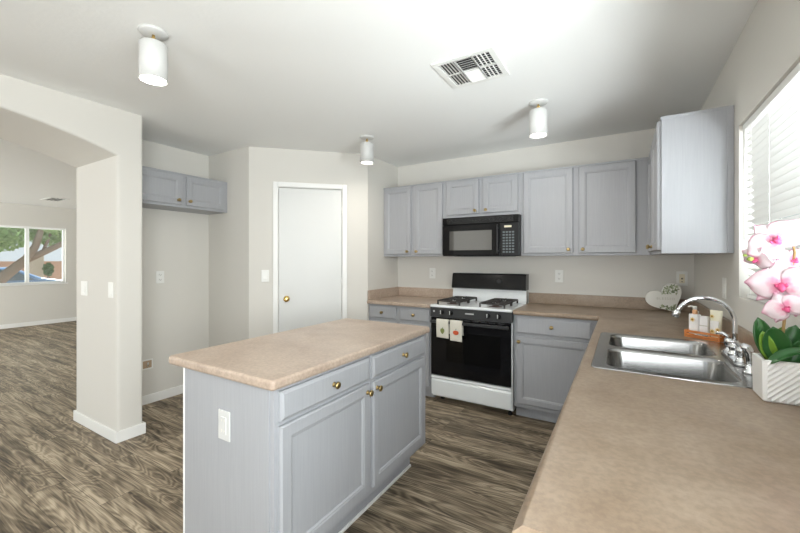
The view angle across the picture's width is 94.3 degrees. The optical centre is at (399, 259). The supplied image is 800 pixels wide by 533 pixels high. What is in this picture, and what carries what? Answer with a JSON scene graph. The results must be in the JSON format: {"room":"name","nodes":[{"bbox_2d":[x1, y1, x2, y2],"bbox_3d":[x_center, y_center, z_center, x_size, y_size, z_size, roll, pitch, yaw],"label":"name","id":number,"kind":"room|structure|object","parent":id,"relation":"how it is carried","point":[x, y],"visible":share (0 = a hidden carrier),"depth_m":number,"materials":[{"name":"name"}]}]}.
{"room":"kitchen","nodes":[
{"label":"kitchen","id":0,"kind":"room"},
{"bbox_2d":[0,202,76,324],"bbox_3d":[-8.623,0.118,5.707,0.140,2.440,8.300,0,0,31],"label":"wall","id":1,"kind":"structure","parent":0,"point":[24,303],"depth_m":7.65,"materials":[{"name":"white paint"}]},
{"bbox_2d":[0,226,64,284],"bbox_3d":[-7.554,-0.087,7.513,0.050,1.160,1.174,0,0,31],"label":"window","id":2,"kind":"structure","parent":1,"relation":"in","point":[27,229],"depth_m":7.52,"materials":[{"name":"white"}]},
{"bbox_2d":[0,282,67,285],"bbox_3d":[-7.493,0.505,7.478,0.072,0.023,1.240,0,0,31],"label":"trim","id":3,"kind":"structure","parent":1,"relation":"attached to","point":[63,282],"depth_m":7.54,"materials":[{"name":"white"}]},
{"bbox_2d":[0,317,76,328],"bbox_3d":[-8.557,1.297,5.667,0.013,0.083,8.100,0,0,31],"label":"baseboard","id":4,"kind":"structure","parent":1,"relation":"attached to","point":[14,325],"depth_m":7.58,"materials":[{"name":"white wood"}]},
{"bbox_2d":[0,74,141,430],"bbox_3d":[-3.591,0.118,0.892,0.744,2.440,5.030,0,0,31],"label":"wall","id":5,"kind":"structure","parent":0,"point":[103,142],"depth_m":2.78,"materials":[{"name":"white paint"}]},
{"bbox_2d":[81,281,87,295],"bbox_3d":[-2.554,0.232,2.997,0.116,0.116,0.011,0,0,31],"label":"light switch","id":6,"kind":"object","parent":5,"relation":"attached to","point":[84,284],"visible":1,"depth_m":2.99,"materials":[{"name":"white plastic"}]},
{"bbox_2d":[108,282,112,297],"bbox_3d":[-2.151,0.226,2.754,0.075,0.116,0.011,0,0,31],"label":"light switch","id":7,"kind":"object","parent":5,"relation":"attached to","point":[110,284],"visible":1,"depth_m":2.75,"materials":[{"name":"white plastic"}]},
{"bbox_2d":[73,385,182,443],"bbox_3d":[-2.094,1.297,3.385,0.770,0.083,1.154,0,0,31],"label":"baseboard","id":8,"kind":"structure","parent":5,"relation":"attached to","point":[108,433],"depth_m":2.88,"materials":[{"name":"white wood"}]},
{"bbox_2d":[142,140,208,395],"bbox_3d":[-2.327,0.118,3.598,0.124,2.440,0.910,0,0,31],"label":"wall","id":9,"kind":"structure","parent":0,"point":[175,311],"depth_m":3.64,"materials":[{"name":"white paint"}]},
{"bbox_2d":[142,358,152,369],"bbox_3d":[-2.337,0.972,3.437,0.025,0.092,0.100,0,0,31],"label":"water valve box","id":10,"kind":"object","parent":9,"relation":"attached to","point":[148,363],"visible":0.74,"depth_m":3.43,"materials":[{"name":"white plastic"}]},
{"bbox_2d":[156,271,163,282],"bbox_3d":[-2.286,0.168,3.537,0.009,0.116,0.072,0,0,31],"label":"electrical outlet","id":11,"kind":"object","parent":9,"relation":"attached to","point":[159,274],"visible":1,"depth_m":3.53,"materials":[{"name":"white plastic"}]},
{"bbox_2d":[142,166,226,214],"bbox_3d":[-2.113,-0.633,3.475,0.368,0.312,0.918,0,0,31],"label":"upper cabinet","id":12,"kind":"object","parent":9,"relation":"attached to","point":[161,189],"visible":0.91,"depth_m":3.42,"materials":[{"name":"grey paint"}]},
{"bbox_2d":[209,147,248,346],"bbox_3d":[-1.781,0.118,3.864,0.786,2.440,0.110,0,0,31],"label":"wall","id":13,"kind":"structure","parent":0,"point":[229,231],"depth_m":3.77,"materials":[{"name":"white paint"}]},
{"bbox_2d":[0,321,555,532],"bbox_3d":[-3.955,1.388,2.901,11.052,0.100,8.300,0,0,31],"label":"floor","id":14,"kind":"structure","parent":0,"point":[475,468],"depth_m":2.41,"materials":[{"name":"brown wood"}]},
{"bbox_2d":[183,334,424,532],"bbox_3d":[-0.372,0.901,1.969,0.626,0.874,1.194,0,0,31],"label":"base cabinet","id":15,"kind":"object","parent":14,"relation":"on","point":[313,454],"visible":0.88,"depth_m":1.54,"materials":[{"name":"grey paint"}]},
{"bbox_2d":[218,409,229,441],"bbox_3d":[-0.694,0.653,1.461,0.072,0.116,0.009,0,0,31],"label":"electrical outlet","id":16,"kind":"object","parent":15,"relation":"attached to","point":[223,416],"visible":1,"depth_m":1.46,"materials":[{"name":"white plastic"}]},
{"bbox_2d":[220,416,225,434],"bbox_3d":[-0.695,0.653,1.459,0.033,0.068,0.004,0,0,31],"label":"receptacle","id":17,"kind":"object","parent":16,"relation":"attached to","point":[222,418],"depth_m":1.46,"materials":[{"name":"beige plastic"}]},
{"bbox_2d":[169,318,429,390],"bbox_3d":[-0.418,0.444,1.996,0.684,0.038,1.239,0,0,31],"label":"countertop","id":18,"kind":"structure","parent":15,"relation":"on","point":[271,362],"depth_m":1.69,"materials":[{"name":"beige laminate"}]},
{"bbox_2d":[369,304,436,396],"bbox_3d":[0.124,0.901,3.960,0.728,0.874,0.636,0,0,31],"label":"base cabinet","id":19,"kind":"object","parent":14,"relation":"on","point":[417,316],"visible":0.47,"depth_m":3.64,"materials":[{"name":"grey paint"}]},
{"bbox_2d":[367,287,452,307],"bbox_3d":[0.129,0.393,3.963,0.732,0.140,0.627,0,0,31],"label":"countertop","id":20,"kind":"structure","parent":19,"relation":"on","point":[394,296],"depth_m":4.07,"materials":[{"name":"beige laminate"}]},
{"bbox_2d":[430,273,528,415],"bbox_3d":[0.764,0.740,3.552,0.765,1.197,0.673,0,0,31],"label":"gas range","id":21,"kind":"object","parent":14,"relation":"on","point":[478,369],"visible":0.99,"depth_m":3.33,"materials":[{"name":"white metal"}]},
{"bbox_2d":[436,319,449,338],"bbox_3d":[0.394,0.629,3.389,0.129,0.170,0.044,0,0,31],"label":"dish towel","id":22,"kind":"object","parent":21,"relation":"hanging from","point":[442,326],"visible":1,"depth_m":3.37,"materials":[{"name":"beige fabric"}]},
{"bbox_2d":[450,320,463,341],"bbox_3d":[0.507,0.637,3.322,0.119,0.186,0.044,0,0,31],"label":"dish towel","id":23,"kind":"object","parent":21,"relation":"hanging from","point":[456,328],"visible":1,"depth_m":3.31,"materials":[{"name":"beige fabric"}]},
{"bbox_2d":[430,300,525,312],"bbox_3d":[0.748,0.433,3.526,0.764,0.024,0.545,0,0,31],"label":"cooktop","id":24,"kind":"object","parent":21,"relation":"in","point":[471,306],"depth_m":3.36,"materials":[{"name":"white metal"}]},
{"bbox_2d":[514,315,597,422],"bbox_3d":[1.392,0.901,3.198,0.670,0.874,0.636,0,0,31],"label":"base cabinet","id":25,"kind":"object","parent":14,"relation":"on","point":[549,352],"visible":0.7,"depth_m":3.00,"materials":[{"name":"grey paint"}]},
{"bbox_3d":[1.744,0.901,2.592,0.648,0.874,1.300,0,0,31],"label":"base cabinet","id":26,"kind":"object","parent":14,"relation":"on","visible":0},
{"bbox_2d":[512,303,799,532],"bbox_3d":[1.002,0.444,1.957,1.280,0.038,3.168,0,0,31],"label":"countertop","id":27,"kind":"structure","parent":26,"relation":"on","point":[625,452],"depth_m":0.80,"materials":[{"name":"brown laminate"}]},
{"bbox_2d":[645,283,681,311],"bbox_3d":[2.149,0.309,3.031,0.242,0.234,0.033,0,0,27],"label":"heart sign","id":28,"kind":"object","parent":27,"relation":"on","point":[670,296],"visible":0.98,"depth_m":3.01,"materials":[{"name":"white paint"}]},
{"bbox_2d":[660,284,678,310],"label":"print","id":29,"kind":"object","parent":28,"relation":"attached to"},
{"bbox_2d":[591,332,752,388],"bbox_3d":[1.198,0.512,1.663,0.560,0.184,0.811,0,0,31],"label":"sink","id":30,"kind":"object","parent":27,"relation":"in","point":[684,359],"visible":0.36,"depth_m":1.67,"materials":[{"name":"silver metal"}]},
{"bbox_2d":[740,343,755,374],"bbox_3d":[1.289,0.364,1.367,0.053,0.111,0.048,0,0,31],"label":"sprayer","id":31,"kind":"object","parent":30,"relation":"on","point":[747,349],"visible":0.7,"depth_m":1.36,"materials":[{"name":"silver metal"}]},
{"bbox_2d":[684,329,727,341],"bbox_3d":[1.648,0.405,1.996,0.096,0.038,0.166,0,0,-23],"label":"wooden tray","id":32,"kind":"object","parent":27,"relation":"on","point":[700,335],"visible":0.66,"depth_m":1.97,"materials":[{"name":"orange wood"}]},
{"bbox_2d":[688,306,700,333],"bbox_3d":[1.617,0.336,2.042,0.032,0.162,0.061,0,0,-23],"label":"soap bottle","id":33,"kind":"object","parent":32,"relation":"on","point":[694,317],"visible":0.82,"depth_m":2.03,"materials":[{"name":"white plastic"}]},
{"bbox_2d":[699,316,709,335],"bbox_3d":[1.637,0.361,1.993,0.025,0.112,0.039,0,0,-23],"label":"soap box","id":34,"kind":"object","parent":32,"relation":"on","point":[704,325],"visible":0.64,"depth_m":1.98,"materials":[{"name":"white cardboard"}]},
{"bbox_2d":[710,310,722,337],"bbox_3d":[1.661,0.342,1.949,0.038,0.150,0.057,0,0,-23],"label":"tube","id":35,"kind":"object","parent":32,"relation":"on","point":[715,315],"visible":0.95,"depth_m":1.94,"materials":[{"name":"beige plastic"}]},
{"bbox_2d":[671,296,745,366],"bbox_3d":[1.324,0.289,1.607,0.244,0.262,0.270,0,0,31],"label":"kitchen faucet","id":36,"kind":"object","parent":27,"relation":"on","point":[732,352],"visible":0.94,"depth_m":1.56,"materials":[{"name":"silver metal"}]},
{"bbox_2d":[742,219,799,405],"bbox_3d":[1.157,0.152,1.125,0.162,0.546,0.152,0,0,31],"label":"potted orchid","id":37,"kind":"object","parent":27,"relation":"on","point":[776,369],"visible":1,"depth_m":1.13,"materials":[{"name":"white"}]},
{"bbox_2d":[249,146,366,338],"bbox_3d":[-0.921,0.118,3.805,1.161,2.440,0.110,0,0,-14],"label":"wall","id":38,"kind":"structure","parent":0,"point":[266,165],"depth_m":3.71,"materials":[{"name":"white paint"}]},
{"bbox_2d":[261,270,268,281],"bbox_3d":[-1.324,0.161,3.645,0.072,0.116,0.012,0,0,-13],"label":"light switch","id":39,"kind":"object","parent":38,"relation":"attached to","point":[264,273],"visible":1,"depth_m":3.64,"materials":[{"name":"white plastic"}]},
{"bbox_2d":[273,181,346,333],"bbox_3d":[-0.913,0.284,3.799,0.726,2.108,0.126,0,0,-14],"label":"trim","id":40,"kind":"structure","parent":38,"relation":"attached to","point":[276,185],"depth_m":3.69,"materials":[{"name":"white wood"}]},
{"bbox_2d":[279,188,341,331],"bbox_3d":[-0.896,0.307,3.745,0.626,2.043,0.098,0,0,-14],"label":"door","id":41,"kind":"structure","parent":38,"relation":"in","point":[310,220],"depth_m":3.76,"materials":[{"name":"white"}]},
{"bbox_2d":[0,0,757,208],"bbox_3d":[-3.955,-1.162,2.901,11.052,0.120,8.300,0,0,31],"label":"ceiling","id":42,"kind":"structure","parent":0,"point":[311,75],"depth_m":2.16,"materials":[{"name":"white paint"}]},
{"bbox_2d":[40,197,69,201],"bbox_3d":[-6.307,-1.097,6.783,0.500,0.009,0.270,0,0,31],"label":"ceiling vent","id":43,"kind":"object","parent":42,"relation":"in","point":[48,198],"visible":1,"depth_m":6.78,"materials":[{"name":"white plastic"}]},
{"bbox_2d":[137,24,168,85],"bbox_3d":[-1.193,-0.984,1.796,0.128,0.235,0.128,0,0,31],"label":"ceiling light","id":44,"kind":"object","parent":42,"relation":"attached to","point":[153,53],"visible":1,"depth_m":1.76,"materials":[{"name":"white glass"}]},
{"bbox_2d":[360,135,373,164],"bbox_3d":[-0.297,-0.984,3.337,0.128,0.235,0.128,0,0,31],"label":"ceiling light","id":45,"kind":"object","parent":42,"relation":"attached to","point":[366,148],"visible":1,"depth_m":3.29,"materials":[{"name":"white glass"}]},
{"bbox_2d":[431,46,509,88],"bbox_3d":[0.412,-1.097,2.147,0.355,0.009,0.345,0,0,31],"label":"ceiling vent","id":46,"kind":"object","parent":42,"relation":"in","point":[484,64],"visible":1,"depth_m":2.13,"materials":[{"name":"white plastic"}]},
{"bbox_2d":[529,98,547,138],"bbox_3d":[0.969,-0.984,2.598,0.128,0.235,0.128,0,0,31],"label":"ceiling light","id":47,"kind":"object","parent":42,"relation":"attached to","point":[538,115],"visible":1,"depth_m":2.55,"materials":[{"name":"white glass"}]},
{"bbox_2d":[367,158,397,319],"bbox_3d":[-0.241,0.118,4.196,0.140,2.440,0.612,0,0,31],"label":"wall","id":48,"kind":"structure","parent":0,"point":[382,272],"depth_m":4.07,"materials":[{"name":"white paint"}]},
{"bbox_2d":[398,129,693,303],"bbox_3d":[1.148,0.118,3.800,2.930,2.440,0.140,0,0,31],"label":"wall","id":49,"kind":"structure","parent":0,"point":[625,276],"depth_m":3.52,"materials":[{"name":"white paint"}]},
{"bbox_2d":[368,287,452,299],"bbox_3d":[0.131,0.373,3.968,0.732,0.102,0.617,0,0,31],"label":"backsplash","id":50,"kind":"structure","parent":49,"relation":"attached to","point":[393,291],"depth_m":4.18,"materials":[{"name":"beige laminate"}]},
{"bbox_2d":[384,181,444,256],"bbox_3d":[0.204,-0.416,4.076,0.750,0.764,0.356,0,0,31],"label":"upper cabinet","id":51,"kind":"object","parent":49,"relation":"attached to","point":[414,215],"visible":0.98,"depth_m":3.93,"materials":[{"name":"grey paint"}]},
{"bbox_2d":[429,268,434,277],"bbox_3d":[0.365,0.154,4.183,0.072,0.116,0.009,0,0,31],"label":"electrical outlet","id":52,"kind":"object","parent":49,"relation":"attached to","point":[431,270],"visible":1,"depth_m":4.18,"materials":[{"name":"white plastic"}]},
{"bbox_2d":[445,172,520,217],"bbox_3d":[0.848,-0.605,3.689,0.758,0.386,0.356,0,0,31],"label":"upper cabinet","id":53,"kind":"object","parent":49,"relation":"attached to","point":[500,194],"visible":0.93,"depth_m":3.55,"materials":[{"name":"grey paint"}]},
{"bbox_2d":[443,214,520,256],"bbox_3d":[0.836,-0.220,3.667,0.751,0.380,0.407,0,0,31],"label":"microwave","id":54,"kind":"object","parent":53,"relation":"attached to","point":[495,235],"visible":0.99,"depth_m":3.49,"materials":[{"name":"black plastic"}]},
{"bbox_2d":[555,270,562,281],"bbox_3d":[1.501,0.156,3.500,0.072,0.116,0.009,0,0,31],"label":"electrical outlet","id":55,"kind":"object","parent":49,"relation":"attached to","point":[558,273],"visible":1,"depth_m":3.50,"materials":[{"name":"white plastic"}]},
{"bbox_2d":[521,157,649,255],"bbox_3d":[1.591,-0.416,3.242,0.982,0.764,0.356,0,0,31],"label":"upper cabinet","id":56,"kind":"object","parent":49,"relation":"attached to","point":[595,209],"visible":0.89,"depth_m":3.10,"materials":[{"name":"grey paint"}]},
{"bbox_2d":[529,292,690,311],"bbox_3d":[1.803,0.373,3.311,1.258,0.102,0.020,0,0,31],"label":"backsplash","id":57,"kind":"structure","parent":49,"relation":"attached to","point":[542,298],"depth_m":3.33,"materials":[{"name":"brown laminate"}]},
{"bbox_2d":[676,271,687,285],"bbox_3d":[2.296,0.155,3.022,0.074,0.116,0.010,0,0,31],"label":"electrical outlet","id":58,"kind":"object","parent":49,"relation":"attached to","point":[681,276],"visible":0.94,"depth_m":3.02,"materials":[{"name":"white plastic"}]},
{"bbox_2d":[679,274,684,282],"bbox_3d":[2.295,0.155,3.020,0.036,0.072,0.004,0,0,31],"label":"receptacle","id":59,"kind":"object","parent":58,"relation":"attached to","point":[681,276],"depth_m":3.02,"materials":[{"name":"beige plastic"}]},
{"bbox_2d":[694,0,799,332],"bbox_3d":[0.537,0.118,-0.196,0.140,2.440,7.618,0,0,31],"label":"wall","id":60,"kind":"structure","parent":0,"point":[766,50],"depth_m":1.80,"materials":[{"name":"white paint"}]},
{"bbox_2d":[646,105,733,254],"bbox_3d":[1.812,-0.416,2.408,0.356,0.764,0.950,0,0,31],"label":"upper cabinet","id":61,"kind":"object","parent":60,"relation":"attached to","point":[691,157],"visible":1,"depth_m":2.00,"materials":[{"name":"grey paint"}]},
{"bbox_2d":[722,278,725,298],"bbox_3d":[1.821,0.160,2.088,0.011,0.116,0.072,0,0,31],"label":"light switch","id":62,"kind":"object","parent":60,"relation":"attached to","point":[723,279],"visible":1,"depth_m":2.07,"materials":[{"name":"white plastic"}]},
{"bbox_2d":[691,301,759,352],"bbox_3d":[1.542,0.373,1.633,0.020,0.102,3.167,0,0,31],"label":"backsplash","id":63,"kind":"structure","parent":60,"relation":"attached to","point":[744,336],"depth_m":1.89,"materials":[{"name":"brown laminate"}]},
{"bbox_2d":[743,62,799,302],"bbox_3d":[1.217,-0.238,1.015,0.046,0.841,1.862,0,0,31],"label":"window blind","id":64,"kind":"object","parent":60,"relation":"attached to","point":[774,127],"visible":0.84,"depth_m":1.47,"materials":[{"name":"white plastic"}]},
{"label":"outside","id":65,"kind":"structure","parent":0,"visible":0},
{"bbox_3d":[-16.451,1.738,19.219,72.000,0.100,44.000,0,0,31],"label":"ground","id":66,"kind":"structure","parent":65,"visible":0},
{"bbox_2d":[0,256,61,279],"bbox_3d":[-17.049,0.638,21.912,0.600,2.100,28.000,0,0,31],"label":"wall","id":67,"kind":"structure","parent":66,"relation":"on","point":[35,266],"depth_m":19.02,"materials":[{"name":"beige paint"}]},
{"bbox_2d":[0,227,61,282],"bbox_3d":[-10.662,-0.233,10.379,2.594,4.025,3.633,0,0,31],"label":"tree","id":68,"kind":"object","parent":66,"relation":"on","point":[53,237],"visible":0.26,"depth_m":10.16,"materials":[{"name":"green plant"}]},
{"bbox_2d":[0,267,61,282],"bbox_3d":[-13.692,0.973,12.107,1.755,1.430,4.250,0,0,31],"label":"car","id":69,"kind":"object","parent":66,"relation":"on","point":[20,276],"visible":0.05,"depth_m":12.37,"materials":[{"name":"blue paint"}]},
{"bbox_2d":[42,262,54,277],"bbox_3d":[-17.860,0.907,18.839,0.594,1.562,0.474,0,0,31],"label":"bush","id":70,"kind":"object","parent":66,"relation":"on","point":[47,268],"visible":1,"depth_m":18.74,"materials":[{"name":"green plant"}]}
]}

